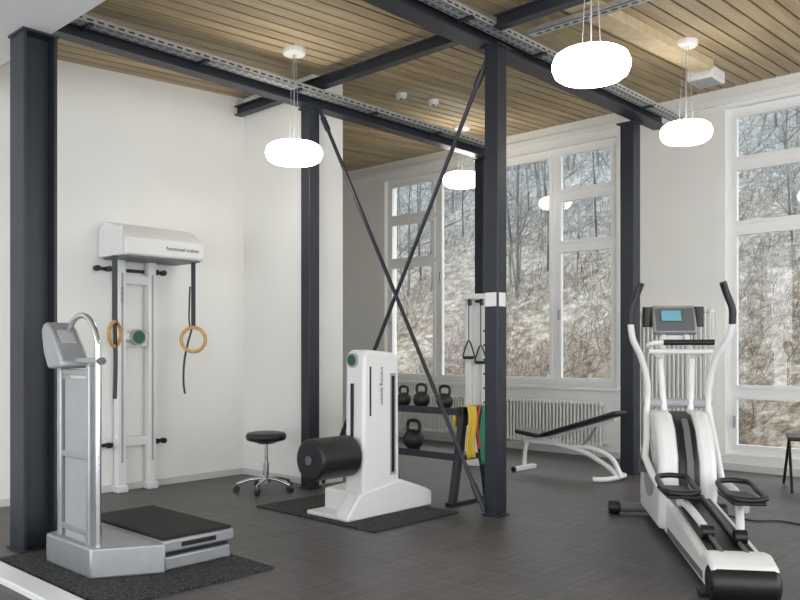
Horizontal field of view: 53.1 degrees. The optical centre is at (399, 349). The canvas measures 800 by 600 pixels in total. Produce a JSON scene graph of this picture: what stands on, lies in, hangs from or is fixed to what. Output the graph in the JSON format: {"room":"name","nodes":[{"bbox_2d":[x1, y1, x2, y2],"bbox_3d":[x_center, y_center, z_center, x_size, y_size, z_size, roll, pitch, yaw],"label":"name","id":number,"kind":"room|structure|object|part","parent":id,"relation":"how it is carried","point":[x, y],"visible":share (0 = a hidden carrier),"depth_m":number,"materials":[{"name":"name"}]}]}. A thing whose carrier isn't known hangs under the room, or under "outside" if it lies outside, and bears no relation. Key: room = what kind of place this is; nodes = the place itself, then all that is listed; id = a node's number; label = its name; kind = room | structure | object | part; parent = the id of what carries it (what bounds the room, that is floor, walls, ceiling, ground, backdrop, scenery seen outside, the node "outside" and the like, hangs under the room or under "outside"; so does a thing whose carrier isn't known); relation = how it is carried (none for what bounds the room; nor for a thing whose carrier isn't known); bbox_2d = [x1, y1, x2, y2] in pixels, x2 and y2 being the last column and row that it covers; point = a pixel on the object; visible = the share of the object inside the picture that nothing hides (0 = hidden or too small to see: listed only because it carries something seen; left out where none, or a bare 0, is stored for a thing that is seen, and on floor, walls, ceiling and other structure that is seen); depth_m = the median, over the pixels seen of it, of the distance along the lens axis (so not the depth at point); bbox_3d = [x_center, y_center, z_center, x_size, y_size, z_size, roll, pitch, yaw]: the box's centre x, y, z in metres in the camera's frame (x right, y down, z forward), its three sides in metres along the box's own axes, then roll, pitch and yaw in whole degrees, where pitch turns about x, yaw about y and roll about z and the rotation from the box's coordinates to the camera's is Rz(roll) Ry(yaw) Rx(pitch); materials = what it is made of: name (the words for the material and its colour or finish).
{"room":"gym","nodes":[
{"label":"gym","id":0,"kind":"room"},
{"bbox_2d":[0,0,105,65],"bbox_3d":[-1.618,-2.155,0.757,9.800,0.490,5.300,0,0,43],"label":"ceiling soffit","id":1,"kind":"structure","parent":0,"point":[47,16],"depth_m":4.55,"materials":[{"name":"white paint"}]},
{"bbox_2d":[0,60,243,498],"bbox_3d":[-4.263,-0.620,4.960,0.200,3.640,7.840,0,0,43],"label":"wall","id":2,"kind":"structure","parent":0,"point":[132,150],"depth_m":7.08,"materials":[{"name":"white paint"}]},
{"bbox_2d":[0,468,242,506],"bbox_3d":[-4.185,1.170,4.887,0.012,0.060,7.840,0,0,43],"label":"baseboard","id":3,"kind":"structure","parent":2,"relation":"attached to","point":[200,476],"depth_m":7.23,"materials":[{"name":"paint"}]},
{"bbox_2d":[93,222,206,492],"bbox_3d":[-2.118,0.070,6.782,0.452,2.260,0.842,0,0,43],"label":"trainer","id":4,"kind":"object","parent":2,"relation":"attached to","point":[120,243],"visible":0.99,"depth_m":6.75,"materials":[{"name":"grey plastic"}]},
{"bbox_3d":[-2.510,-0.680,6.634,0.040,0.048,0.048,0,0,43],"label":"knob","id":5,"kind":"part","parent":4,"relation":"part of","materials":[{"name":"black plastic"}]},
{"bbox_3d":[-2.442,-0.680,6.707,0.040,0.048,0.048,0,0,43],"label":"knob","id":6,"kind":"part","parent":4,"relation":"part of","materials":[{"name":"black plastic"}]},
{"bbox_3d":[-2.442,0.800,6.707,0.040,0.048,0.048,0,0,43],"label":"knob","id":7,"kind":"part","parent":4,"relation":"part of","materials":[{"name":"black plastic"}]},
{"bbox_3d":[-2.366,0.185,6.759,0.080,1.930,0.070,0,0,43],"label":"rail","id":8,"kind":"part","parent":4,"relation":"part of","materials":[{"name":"white metal"}]},
{"bbox_3d":[-2.175,0.185,6.964,0.080,1.930,0.070,0,0,43],"label":"rail","id":9,"kind":"part","parent":4,"relation":"part of","materials":[{"name":"white metal"}]},
{"bbox_3d":[-2.094,-0.680,7.080,0.040,0.048,0.048,0,0,43],"label":"knob","id":10,"kind":"part","parent":4,"relation":"part of","materials":[{"name":"black plastic"}]},
{"bbox_3d":[-2.094,0.800,7.080,0.040,0.048,0.048,0,0,43],"label":"knob","id":11,"kind":"part","parent":4,"relation":"part of","materials":[{"name":"black plastic"}]},
{"bbox_2d":[244,74,342,484],"bbox_3d":[-2.264,-0.627,8.701,4.420,3.655,0.360,0,0,43],"label":"wall","id":12,"kind":"structure","parent":0,"point":[272,192],"depth_m":7.34,"materials":[{"name":"white paint"}]},
{"bbox_2d":[243,468,300,483],"bbox_3d":[-1.147,1.170,7.406,1.020,0.060,0.012,0,0,43],"label":"baseboard","id":13,"kind":"structure","parent":12,"relation":"attached to","point":[294,479],"depth_m":7.45,"materials":[{"name":"paint"}]},
{"bbox_2d":[0,431,799,599],"bbox_3d":[-0.657,1.260,4.134,13.000,0.120,11.550,0,0,43],"label":"floor","id":14,"kind":"structure","parent":0,"point":[559,538],"depth_m":4.96,"materials":[{"name":"tile"}]},
{"bbox_2d":[7,544,45,553],"bbox_3d":[-2.229,1.194,4.868,0.230,0.012,0.230,0,0,43],"label":"plate","id":15,"kind":"object","parent":14,"relation":"on","point":[41,546],"visible":0.51,"depth_m":4.79,"materials":[{"name":"paint"}]},
{"bbox_2d":[10,29,56,550],"bbox_3d":[-2.229,-0.355,4.868,0.200,3.110,0.200,0,0,43],"label":"column","id":16,"kind":"object","parent":14,"relation":"on","point":[33,62],"visible":0.81,"depth_m":4.86,"materials":[{"name":"metal"}]},
{"bbox_2d":[8,26,59,41],"bbox_3d":[-2.229,-1.902,4.868,0.220,0.014,0.220,0,0,43],"label":"plate","id":17,"kind":"object","parent":16,"relation":"attached to","point":[33,33],"visible":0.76,"depth_m":4.82,"materials":[{"name":"paint"}]},
{"bbox_2d":[0,561,83,599],"bbox_3d":[-0.035,1.183,2.309,9.600,0.035,0.130,0,0,43],"label":"trim","id":18,"kind":"structure","parent":14,"relation":"on","point":[27,585],"depth_m":3.96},
{"bbox_2d":[0,549,273,599],"bbox_3d":[-1.494,1.194,4.483,1.300,0.012,0.960,0,0,43],"label":"floor mat","id":19,"kind":"object","parent":14,"relation":"on","point":[151,586],"visible":0.49,"depth_m":4.18,"materials":[{"name":"black rubber"}]},
{"bbox_2d":[42,312,232,578],"bbox_3d":[-1.550,0.492,4.598,0.921,1.391,0.820,0,0,43],"label":"machine","id":20,"kind":"object","parent":19,"relation":"on","point":[90,543],"visible":1,"depth_m":4.34,"materials":[{"name":"silver metal"}]},
{"bbox_3d":[-1.755,0.623,4.357,0.260,0.930,0.024,0,0,43],"label":"post panel","id":21,"kind":"part","parent":20,"relation":"part of","materials":[{"name":"silver metal"}]},
{"bbox_2d":[234,430,293,495],"bbox_3d":[-1.130,0.949,6.851,0.523,0.502,0.500,0,0,43],"label":"stool","id":22,"kind":"object","parent":14,"relation":"on","point":[267,437],"visible":1,"depth_m":6.77,"materials":[{"name":"black plastic"}]},
{"bbox_3d":[-1.281,1.116,6.813,0.220,0.068,0.033,0,0,-10],"label":"leg","id":23,"kind":"part","parent":22,"relation":"part of","materials":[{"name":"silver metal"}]},
{"bbox_3d":[-1.163,1.116,6.699,0.033,0.068,0.220,0,0,8],"label":"leg","id":24,"kind":"part","parent":22,"relation":"part of","materials":[{"name":"silver metal"}]},
{"bbox_3d":[-1.144,0.737,6.837,0.344,0.077,0.344,0,0,43],"label":"seat","id":25,"kind":"part","parent":22,"relation":"part of","materials":[{"name":"black leather"}]},
{"bbox_3d":[-1.019,1.116,6.777,0.220,0.068,0.033,0,0,26],"label":"leg","id":26,"kind":"part","parent":22,"relation":"part of","materials":[{"name":"silver metal"}]},
{"bbox_3d":[-1.048,1.116,6.938,0.036,0.068,0.220,0,0,43],"label":"leg","id":27,"kind":"part","parent":22,"relation":"part of","materials":[{"name":"silver metal"}]},
{"bbox_2d":[299,486,321,489],"bbox_3d":[-0.780,1.194,6.949,0.144,0.012,0.144,0,0,43],"label":"plate","id":28,"kind":"object","parent":14,"relation":"on","point":[319,486],"visible":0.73,"depth_m":6.90,"materials":[{"name":"paint"}]},
{"bbox_2d":[301,107,318,487],"bbox_3d":[-0.780,-0.450,6.949,0.115,3.300,0.115,0,0,43],"label":"column","id":29,"kind":"structure","parent":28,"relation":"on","point":[309,116],"depth_m":6.90,"materials":[{"name":"metal"}]},
{"bbox_2d":[52,23,484,157],"bbox_3d":[-0.702,-2.175,7.019,0.120,0.149,5.090,0,0,43],"label":"steel beam","id":30,"kind":"structure","parent":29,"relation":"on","point":[69,32],"depth_m":6.40,"materials":[{"name":"black metal"}]},
{"bbox_2d":[70,14,484,148],"bbox_3d":[-0.673,-2.185,6.863,0.125,0.070,4.880,0,0,43],"label":"cable tray","id":31,"kind":"object","parent":30,"relation":"attached to","point":[86,22],"visible":0.85,"depth_m":6.31,"materials":[{"name":"metal"}]},
{"bbox_2d":[234,35,459,116],"bbox_3d":[-0.545,-2.295,6.757,2.785,0.090,0.080,0,0,43],"label":"steel purlin","id":32,"kind":"object","parent":30,"relation":"on","point":[436,43],"visible":0.64,"depth_m":6.48,"materials":[{"name":"black metal"}]},
{"bbox_2d":[298,105,322,110],"bbox_3d":[-0.780,-2.092,6.949,0.172,0.014,0.138,0,0,43],"label":"plate","id":33,"kind":"object","parent":29,"relation":"attached to","point":[311,106],"visible":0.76,"depth_m":6.91,"materials":[{"name":"paint"}]},
{"bbox_2d":[256,494,457,532],"bbox_3d":[-0.333,1.194,5.999,1.270,0.012,0.880,0,0,43],"label":"floor mat","id":34,"kind":"object","parent":14,"relation":"on","point":[299,507],"visible":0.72,"depth_m":5.78,"materials":[{"name":"black rubber"}]},
{"bbox_2d":[297,350,430,521],"bbox_3d":[-0.296,0.593,5.874,0.455,1.190,1.132,0,0,43],"label":"trainer","id":35,"kind":"object","parent":34,"relation":"on","point":[367,455],"visible":1,"depth_m":5.69,"materials":[{"name":"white plastic"}]},
{"bbox_3d":[-0.427,1.173,5.752,0.430,0.030,0.270,0,0,43],"label":"plate","id":36,"kind":"part","parent":35,"relation":"part of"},
{"bbox_3d":[-0.053,0.538,5.840,0.004,0.740,0.060,0,0,43],"label":"slot frame","id":37,"kind":"part","parent":35,"relation":"part of","materials":[{"name":"grey plastic"}]},
{"bbox_2d":[398,404,484,506],"bbox_3d":[0.185,0.825,6.664,1.080,0.750,0.560,0,0,43],"label":"rack","id":38,"kind":"object","parent":14,"relation":"on","point":[428,452],"visible":0.29,"depth_m":6.28,"materials":[{"name":"black metal"}]},
{"bbox_2d":[398,385,410,404],"bbox_3d":[0.032,0.387,6.779,0.124,0.181,0.124,0,0,43],"label":"kettlebell","id":39,"kind":"object","parent":38,"relation":"on","point":[404,398],"depth_m":6.74,"materials":[{"name":"black metal"}]},
{"bbox_2d":[403,418,423,449],"bbox_3d":[0.114,0.700,6.676,0.176,0.257,0.176,0,0,43],"label":"kettlebell","id":40,"kind":"object","parent":38,"relation":"on","point":[413,438],"depth_m":6.62,"materials":[{"name":"paint"}]},
{"bbox_2d":[413,383,429,405],"bbox_3d":[0.178,0.376,6.643,0.140,0.204,0.140,0,0,43],"label":"kettlebell","id":41,"kind":"object","parent":38,"relation":"on","point":[421,398],"depth_m":6.60,"materials":[{"name":"black metal"}]},
{"bbox_2d":[398,444,476,454],"bbox_3d":[0.185,0.833,6.664,1.020,0.010,0.340,0,0,43],"label":"shelf","id":42,"kind":"object","parent":38,"relation":"attached to","point":[402,449],"depth_m":6.53,"materials":[{"name":"metal"}]},
{"bbox_2d":[436,385,452,407],"bbox_3d":[0.361,0.379,6.472,0.136,0.199,0.136,0,0,43],"label":"kettlebell","id":43,"kind":"object","parent":38,"relation":"on","point":[447,400],"depth_m":6.43,"materials":[{"name":"black metal"}]},
{"bbox_3d":[0.452,0.830,6.203,0.050,0.740,0.208,0,0,43],"label":"leg","id":44,"kind":"part","parent":38,"relation":"part of","materials":[{"name":"paint"}]},
{"bbox_2d":[453,405,484,464],"bbox_3d":[0.550,0.668,6.297,0.162,0.465,0.264,0,0,43],"label":"bands","id":45,"kind":"object","parent":38,"relation":"on","point":[473,413],"visible":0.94,"depth_m":6.23,"materials":[{"name":"yellow rubber"}]},
{"bbox_3d":[0.663,0.830,6.430,0.050,0.740,0.208,0,0,43],"label":"leg","id":46,"kind":"part","parent":38,"relation":"part of","materials":[{"name":"paint"}]},
{"bbox_2d":[462,458,479,465],"bbox_3d":[0.816,1.170,8.455,0.360,0.060,0.400,0,0,23],"label":"base","id":47,"kind":"object","parent":14,"relation":"on","point":[472,462],"visible":0.08,"depth_m":8.27,"materials":[{"name":"white metal"}]},
{"bbox_2d":[465,300,472,450],"bbox_3d":[0.733,0.300,8.490,0.070,1.720,0.080,0,0,23],"label":"mast","id":48,"kind":"object","parent":47,"relation":"on","point":[468,352],"visible":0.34,"depth_m":8.46,"materials":[{"name":"white metal"}]},
{"bbox_2d":[462,293,484,299],"bbox_3d":[0.812,-0.560,8.446,0.280,0.060,0.140,0,0,23],"label":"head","id":49,"kind":"object","parent":48,"relation":"attached to","point":[464,296],"visible":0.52,"depth_m":8.39},
{"bbox_2d":[473,303,480,451],"bbox_3d":[0.827,0.300,8.483,0.140,1.600,0.020,0,0,23],"label":"backplate","id":50,"kind":"object","parent":48,"relation":"attached to","point":[476,306],"visible":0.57,"depth_m":8.48,"materials":[{"name":"white metal"}]},
{"bbox_3d":[0.733,-0.500,8.414,0.024,0.070,0.070,0,0,23],"label":"pulley","id":51,"kind":"object","parent":48,"relation":"attached to","visible":0},
{"bbox_2d":[468,303,468,339],"bbox_3d":[0.721,-0.300,8.387,0.010,0.400,0.010,0,0,23],"label":"cord","id":52,"kind":"object","parent":51,"relation":"hanging from","point":[468,303],"visible":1,"depth_m":8.38,"materials":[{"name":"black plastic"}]},
{"bbox_2d":[463,356,473,358],"bbox_3d":[0.721,0.080,8.387,0.110,0.032,0.032,0,0,23],"label":"grip","id":53,"kind":"object","parent":52,"relation":"attached to","point":[464,357],"visible":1,"depth_m":8.38,"materials":[{"name":"black plastic"}]},
{"bbox_2d":[462,340,474,357],"bbox_3d":[0.721,-0.006,8.387,0.141,0.204,0.016,0,0,23],"label":"handle","id":54,"kind":"object","parent":52,"relation":"hanging from","point":[469,341],"visible":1,"depth_m":8.38,"materials":[{"name":"black plastic"}]},
{"bbox_2d":[481,299,484,404],"bbox_3d":[0.898,0.300,8.420,0.070,1.720,0.080,0,0,23],"label":"mast","id":55,"kind":"object","parent":47,"relation":"on","point":[483,306],"visible":0.17,"depth_m":8.39,"materials":[{"name":"white metal"}]},
{"bbox_3d":[0.853,-0.500,8.363,0.024,0.070,0.070,0,0,23],"label":"pulley","id":56,"kind":"object","parent":55,"relation":"attached to","visible":0},
{"bbox_2d":[480,302,480,344],"bbox_3d":[0.841,-0.275,8.336,0.010,0.450,0.010,0,0,23],"label":"cord","id":57,"kind":"object","parent":56,"relation":"hanging from","point":[480,302],"visible":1,"depth_m":8.33,"materials":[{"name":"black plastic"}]},
{"bbox_2d":[474,345,484,361],"bbox_3d":[0.841,0.044,8.336,0.141,0.204,0.016,0,0,23],"label":"handle","id":58,"kind":"object","parent":57,"relation":"hanging from","point":[480,345],"visible":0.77,"depth_m":8.34,"materials":[{"name":"black plastic"}]},
{"bbox_2d":[475,361,484,363],"bbox_3d":[0.841,0.130,8.336,0.110,0.032,0.032,0,0,23],"label":"grip","id":59,"kind":"object","parent":57,"relation":"attached to","point":[476,362],"visible":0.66,"depth_m":8.32,"materials":[{"name":"black plastic"}]},
{"bbox_2d":[482,513,508,517],"bbox_3d":[0.695,1.194,5.819,0.144,0.012,0.144,0,0,43],"label":"plate","id":60,"kind":"object","parent":14,"relation":"on","point":[484,514],"visible":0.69,"depth_m":5.77,"materials":[{"name":"paint"}]},
{"bbox_2d":[485,45,505,515],"bbox_3d":[0.695,-0.500,5.819,0.115,3.400,0.115,0,0,43],"label":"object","id":61,"kind":"structure","parent":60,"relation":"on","point":[495,57],"depth_m":5.77,"materials":[{"name":"paint"}]},
{"bbox_2d":[318,110,485,510],"bbox_3d":[-0.046,-0.465,6.370,1.784,3.265,0.049,0,0,42],"label":"rod","id":62,"kind":"object","parent":61,"relation":"attached to","point":[474,486],"visible":1,"depth_m":6.27,"materials":[{"name":"paint"}]},
{"bbox_2d":[485,292,495,306],"bbox_3d":[0.654,-0.365,5.775,0.100,0.100,0.003,0,0,43],"label":"paper tag","id":63,"kind":"object","parent":61,"relation":"attached to","point":[490,298],"visible":1,"depth_m":5.77,"materials":[{"name":"white paper"}]},
{"bbox_2d":[480,42,510,51],"bbox_3d":[0.695,-2.192,5.819,0.172,0.014,0.138,0,0,43],"label":"plate","id":64,"kind":"object","parent":61,"relation":"attached to","point":[500,44],"visible":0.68,"depth_m":5.77,"materials":[{"name":"paint"}]},
{"bbox_2d":[321,60,484,483],"bbox_3d":[-0.017,-0.485,6.401,1.784,3.305,0.049,0,0,42],"label":"rod","id":65,"kind":"object","parent":64,"relation":"attached to","point":[481,73],"visible":0.66,"depth_m":6.16,"materials":[{"name":"paint"}]},
{"bbox_2d":[499,292,505,306],"bbox_3d":[0.739,-0.365,5.778,0.003,0.100,0.080,0,0,43],"label":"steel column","id":66,"kind":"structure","parent":61,"relation":"attached to","point":[502,296],"depth_m":5.78,"materials":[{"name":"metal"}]},
{"bbox_2d":[511,410,626,481],"bbox_3d":[1.628,0.878,7.670,1.120,0.648,0.517,0,0,43],"label":"weight bench","id":67,"kind":"object","parent":14,"relation":"on","point":[609,417],"visible":1,"depth_m":7.54,"materials":[{"name":"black metal"}]},
{"bbox_3d":[1.262,1.022,8.011,0.083,0.277,0.043,0,0,43],"label":"leg","id":68,"kind":"part","parent":67,"relation":"part of","materials":[{"name":"white metal"}]},
{"bbox_3d":[1.709,0.750,7.595,0.750,0.261,0.031,0,0,43],"label":"rail","id":69,"kind":"part","parent":67,"relation":"part of","materials":[{"name":"metal"}]},
{"bbox_2d":[608,281,799,599],"bbox_3d":[2.219,0.376,4.733,1.709,1.646,2.205,0,0,9],"label":"elliptical trainer","id":70,"kind":"object","parent":14,"relation":"on","point":[680,465],"visible":1,"depth_m":5.00,"materials":[{"name":"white plastic"}]},
{"bbox_3d":[1.603,0.264,5.354,0.133,0.900,0.242,0,0,23],"label":"swing arm","id":71,"kind":"part","parent":70,"relation":"part of"},
{"bbox_3d":[1.619,0.740,5.325,0.044,0.119,0.180,0,0,9],"label":"crank arm","id":72,"kind":"part","parent":70,"relation":"part of","materials":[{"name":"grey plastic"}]},
{"bbox_3d":[1.755,-0.001,5.362,0.224,0.132,0.249,0,0,9],"label":"fixed handle","id":73,"kind":"part","parent":70,"relation":"part of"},
{"bbox_3d":[1.607,0.826,4.731,0.055,0.291,1.050,0,0,-1],"label":"pedal arm","id":74,"kind":"part","parent":70,"relation":"part of"},
{"bbox_3d":[1.976,-0.001,5.327,0.224,0.132,0.249,0,0,9],"label":"fixed handle","id":75,"kind":"part","parent":70,"relation":"part of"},
{"bbox_3d":[1.661,0.951,4.428,0.021,0.120,1.062,0,0,9],"label":"track rail","id":76,"kind":"part","parent":70,"relation":"part of","materials":[{"name":"grey plastic"}]},
{"bbox_3d":[2.106,0.331,5.275,0.114,1.033,0.238,0,0,-7],"label":"swing arm","id":77,"kind":"part","parent":70,"relation":"part of"},
{"bbox_3d":[1.779,0.951,4.410,0.022,0.120,1.062,0,0,9],"label":"track rail","id":78,"kind":"part","parent":70,"relation":"part of","materials":[{"name":"grey plastic"}]},
{"bbox_3d":[1.927,0.889,4.623,0.080,0.162,1.144,0,0,18],"label":"pedal arm","id":79,"kind":"part","parent":70,"relation":"part of"},
{"bbox_2d":[782,433,799,492],"bbox_3d":[3.535,0.965,6.836,0.464,0.464,0.516,0,0,23],"label":"folding chair","id":80,"kind":"object","parent":14,"relation":"on","point":[790,437],"visible":1,"depth_m":6.85,"materials":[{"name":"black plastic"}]},
{"bbox_3d":[3.353,0.974,6.946,0.024,0.445,0.457,0,0,20],"label":"leg","id":81,"kind":"part","parent":80,"relation":"part of","materials":[{"name":"black plastic"}]},
{"bbox_3d":[3.358,0.984,6.879,0.023,0.426,0.456,0,0,23],"label":"leg","id":82,"kind":"part","parent":80,"relation":"part of","materials":[{"name":"black plastic"}]},
{"bbox_3d":[3.539,0.750,6.845,0.420,0.035,0.420,0,0,23],"label":"seat","id":83,"kind":"part","parent":80,"relation":"part of","materials":[{"name":"black plastic"}]},
{"bbox_3d":[2.234,1.194,7.762,0.175,0.012,0.175,0,0,43],"label":"plate","id":84,"kind":"object","parent":14,"relation":"on","visible":0},
{"bbox_2d":[620,122,639,473],"bbox_3d":[2.234,-0.500,7.762,0.140,3.400,0.140,0,0,43],"label":"column","id":85,"kind":"structure","parent":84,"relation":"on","point":[629,132],"depth_m":7.71,"materials":[{"name":"metal"}]},
{"bbox_2d":[362,0,664,129],"bbox_3d":[0.729,-2.265,5.958,0.160,0.130,5.490,0,0,43],"label":"steel beam","id":86,"kind":"structure","parent":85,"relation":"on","point":[417,12],"depth_m":5.96,"materials":[{"name":"black metal"}]},
{"bbox_2d":[419,0,683,121],"bbox_3d":[0.875,-2.275,5.898,0.125,0.070,5.580,0,0,43],"label":"cable tray","id":87,"kind":"object","parent":86,"relation":"attached to","point":[464,14],"visible":0.8,"depth_m":5.91,"materials":[{"name":"metal"}]},
{"bbox_2d":[616,120,643,125],"bbox_3d":[2.234,-2.192,7.762,0.210,0.014,0.168,0,0,43],"label":"plate","id":88,"kind":"object","parent":85,"relation":"attached to","point":[635,121],"visible":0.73,"depth_m":7.71,"materials":[{"name":"paint"}]},
{"bbox_3d":[0.902,1.194,8.812,0.144,0.012,0.144,0,0,43],"label":"plate","id":89,"kind":"object","parent":14,"relation":"on","visible":0},
{"bbox_2d":[475,159,484,302],"bbox_3d":[0.902,-0.450,8.812,0.115,3.300,0.115,0,0,43],"label":"column","id":90,"kind":"structure","parent":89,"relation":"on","point":[479,164],"depth_m":8.76,"materials":[{"name":"metal"}]},
{"bbox_2d":[57,0,799,171],"bbox_3d":[1.149,-2.474,5.970,13.036,0.368,6.301,0,0,43],"label":"boards","id":91,"kind":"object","parent":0,"point":[751,41],"visible":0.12,"depth_m":6.53,"materials":[{"name":"brown wood"}]},
{"bbox_2d":[265,44,322,166],"bbox_3d":[-0.846,-1.953,6.395,0.455,0.916,0.455,0,0,43],"label":"pendant lamp","id":92,"kind":"object","parent":91,"relation":"hanging from","point":[289,152],"visible":1,"depth_m":6.28,"materials":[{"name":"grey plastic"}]},
{"bbox_2d":[395,92,406,99],"bbox_3d":[0.011,-2.467,7.783,0.120,0.063,0.120,0,0,43],"label":"smoke detector","id":93,"kind":"object","parent":91,"relation":"attached to","point":[399,95],"visible":1,"depth_m":7.75,"materials":[{"name":"grey plastic"}]},
{"bbox_2d":[427,98,438,105],"bbox_3d":[0.334,-2.490,8.056,0.120,0.063,0.120,0,0,43],"label":"smoke detector","id":94,"kind":"object","parent":91,"relation":"attached to","point":[431,102],"visible":1,"depth_m":8.02,"materials":[{"name":"grey plastic"}]},
{"bbox_2d":[443,123,474,188],"bbox_3d":[0.712,-2.228,9.180,0.440,0.706,0.440,0,0,43],"label":"pendant lamp","id":95,"kind":"object","parent":91,"relation":"hanging from","point":[462,179],"visible":0.84,"depth_m":9.03,"materials":[{"name":"grey plastic"}]},
{"bbox_2d":[552,0,630,88],"bbox_3d":[1.074,-1.963,4.495,0.435,0.886,0.435,0,0,43],"label":"pendant lamp","id":96,"kind":"object","parent":91,"relation":"hanging from","point":[590,64],"visible":1,"depth_m":4.36,"materials":[{"name":"grey plastic"}]},
{"bbox_2d":[565,0,713,72],"bbox_3d":[1.044,-2.394,5.343,0.170,0.346,4.896,0,0,43],"label":"joist","id":97,"kind":"object","parent":91,"relation":"attached to","point":[620,23],"visible":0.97,"depth_m":6.24,"materials":[{"name":"brown wood"}]},
{"bbox_2d":[494,0,589,30],"bbox_3d":[1.168,-2.295,5.160,1.330,0.090,0.080,0,0,43],"label":"steel purlin","id":98,"kind":"object","parent":97,"relation":"attached to","point":[535,9],"visible":0.94,"depth_m":5.41,"materials":[{"name":"black metal"}]},
{"bbox_2d":[528,0,650,36],"bbox_3d":[2.182,-2.340,4.774,3.320,0.041,0.080,0,0,43],"label":"cable tray","id":99,"kind":"object","parent":97,"relation":"attached to","point":[616,5],"visible":0.99,"depth_m":5.60,"materials":[{"name":"metal"}]},
{"bbox_2d":[660,37,712,146],"bbox_3d":[2.346,-2.121,6.563,0.410,0.832,0.410,0,0,43],"label":"pendant lamp","id":100,"kind":"object","parent":91,"relation":"hanging from","point":[683,132],"visible":0.95,"depth_m":6.47,"materials":[{"name":"grey plastic"}]},
{"bbox_2d":[687,66,724,88],"bbox_3d":[2.833,-2.526,7.408,0.240,0.116,0.300,0,0,43],"label":"ceiling speaker","id":101,"kind":"object","parent":91,"relation":"attached to","point":[715,76],"visible":0.97,"depth_m":7.34,"materials":[{"name":"grey plastic"}]},
{"bbox_2d":[691,77,721,88],"bbox_3d":[2.833,-2.471,7.408,0.200,0.006,0.260,0,0,43],"label":"grille","id":102,"kind":"object","parent":101,"relation":"attached to","point":[700,82],"depth_m":7.37,"materials":[{"name":"grey plastic"}]},
{"bbox_2d":[343,72,799,469],"bbox_3d":[3.196,-0.750,8.266,13.000,3.900,0.250,0,0,43],"label":"wall","id":103,"kind":"structure","parent":0,"point":[684,189],"depth_m":8.56,"materials":[{"name":"white paint"}]},
{"bbox_2d":[398,392,464,433],"bbox_3d":[0.517,0.890,10.510,1.459,0.620,0.122,0,0,43],"label":"radiator","id":104,"kind":"object","parent":103,"relation":"attached to","point":[429,422],"visible":0.41,"depth_m":10.57,"materials":[{"name":"metal"}]},
{"bbox_2d":[388,137,616,387],"bbox_3d":[1.143,-0.975,10.119,3.570,2.790,0.110,0,0,43],"label":"window","id":105,"kind":"structure","parent":103,"relation":"in","point":[555,195],"depth_m":9.48,"materials":[{"name":"paint"}]},
{"bbox_3d":[0.866,-0.691,10.321,2.753,0.688,0.028,0,0,43],"label":"handles","id":106,"kind":"part","parent":105,"relation":"part of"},
{"bbox_3d":[1.153,-0.975,10.129,3.450,2.670,0.082,0,0,43],"label":"sashes","id":107,"kind":"part","parent":105,"relation":"part of","materials":[{"name":"white wood"}]},
{"bbox_2d":[398,380,619,390],"bbox_3d":[1.090,0.438,10.062,3.670,0.035,0.124,0,0,43],"label":"sill","id":108,"kind":"structure","parent":103,"relation":"attached to","point":[399,381],"depth_m":9.48,"materials":[{"name":"paint"}]},
{"bbox_2d":[506,397,609,454],"bbox_3d":[1.753,0.890,9.357,1.539,0.620,0.122,0,0,43],"label":"radiator","id":109,"kind":"object","parent":103,"relation":"attached to","point":[599,442],"visible":0.75,"depth_m":9.23,"materials":[{"name":"metal"}]},
{"bbox_2d":[343,82,799,183],"bbox_3d":[3.393,-2.490,7.891,12.200,0.060,0.030,0,0,43],"label":"trim","id":110,"kind":"structure","parent":103,"relation":"attached to","point":[796,86],"depth_m":9.05,"materials":[{"name":"paint"}]},
{"bbox_2d":[345,430,799,476],"bbox_3d":[3.180,1.165,8.102,12.800,0.070,0.012,0,0,43],"label":"baseboard","id":111,"kind":"structure","parent":103,"relation":"attached to","point":[726,466],"depth_m":8.97,"materials":[{"name":"paint"}]},
{"bbox_2d":[640,308,720,453],"bbox_3d":[2.876,0.390,8.310,0.909,1.620,0.122,0,0,43],"label":"radiator","id":112,"kind":"object","parent":103,"relation":"attached to","point":[677,364],"visible":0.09,"depth_m":8.27,"materials":[{"name":"metal"}]},
{"bbox_2d":[728,96,799,458],"bbox_3d":[4.028,-0.690,7.428,1.940,3.460,0.110,0,0,43],"label":"window","id":113,"kind":"structure","parent":103,"relation":"in","point":[732,112],"depth_m":7.97,"materials":[{"name":"paint"}]},
{"bbox_3d":[3.696,0.718,7.681,0.973,0.120,0.028,0,0,43],"label":"handles","id":114,"kind":"part","parent":113,"relation":"part of","materials":[{"name":"white metal"}]},
{"bbox_3d":[4.038,-0.690,7.439,1.820,3.340,0.082,0,0,43],"label":"sashes","id":115,"kind":"part","parent":113,"relation":"part of","materials":[{"name":"white wood"}]},
{"label":"outside","id":116,"kind":"structure","parent":0,"visible":0},
{"bbox_2d":[397,108,799,448],"bbox_3d":[7.171,-8.620,29.684,80.000,21.613,36.000,0,0,43],"label":"hillside","id":117,"kind":"structure","parent":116,"point":[787,420],"depth_m":17.73,"materials":[{"name":"plant"}]},
{"bbox_2d":[397,110,799,439],"bbox_3d":[1.415,-5.757,29.306,43.184,14.691,23.144,0,0,43],"label":"thicket","id":118,"kind":"object","parent":117,"relation":"on","point":[546,365],"visible":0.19,"depth_m":16.65,"materials":[{"name":"plant"}]},
{"bbox_2d":[397,107,799,305],"bbox_3d":[2.938,-11.480,32.112,46.929,20.990,23.629,0,0,43],"label":"bare trees","id":119,"kind":"object","parent":117,"relation":"on","point":[790,179],"visible":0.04,"depth_m":19.31,"materials":[{"name":"grey plant"}]}
]}

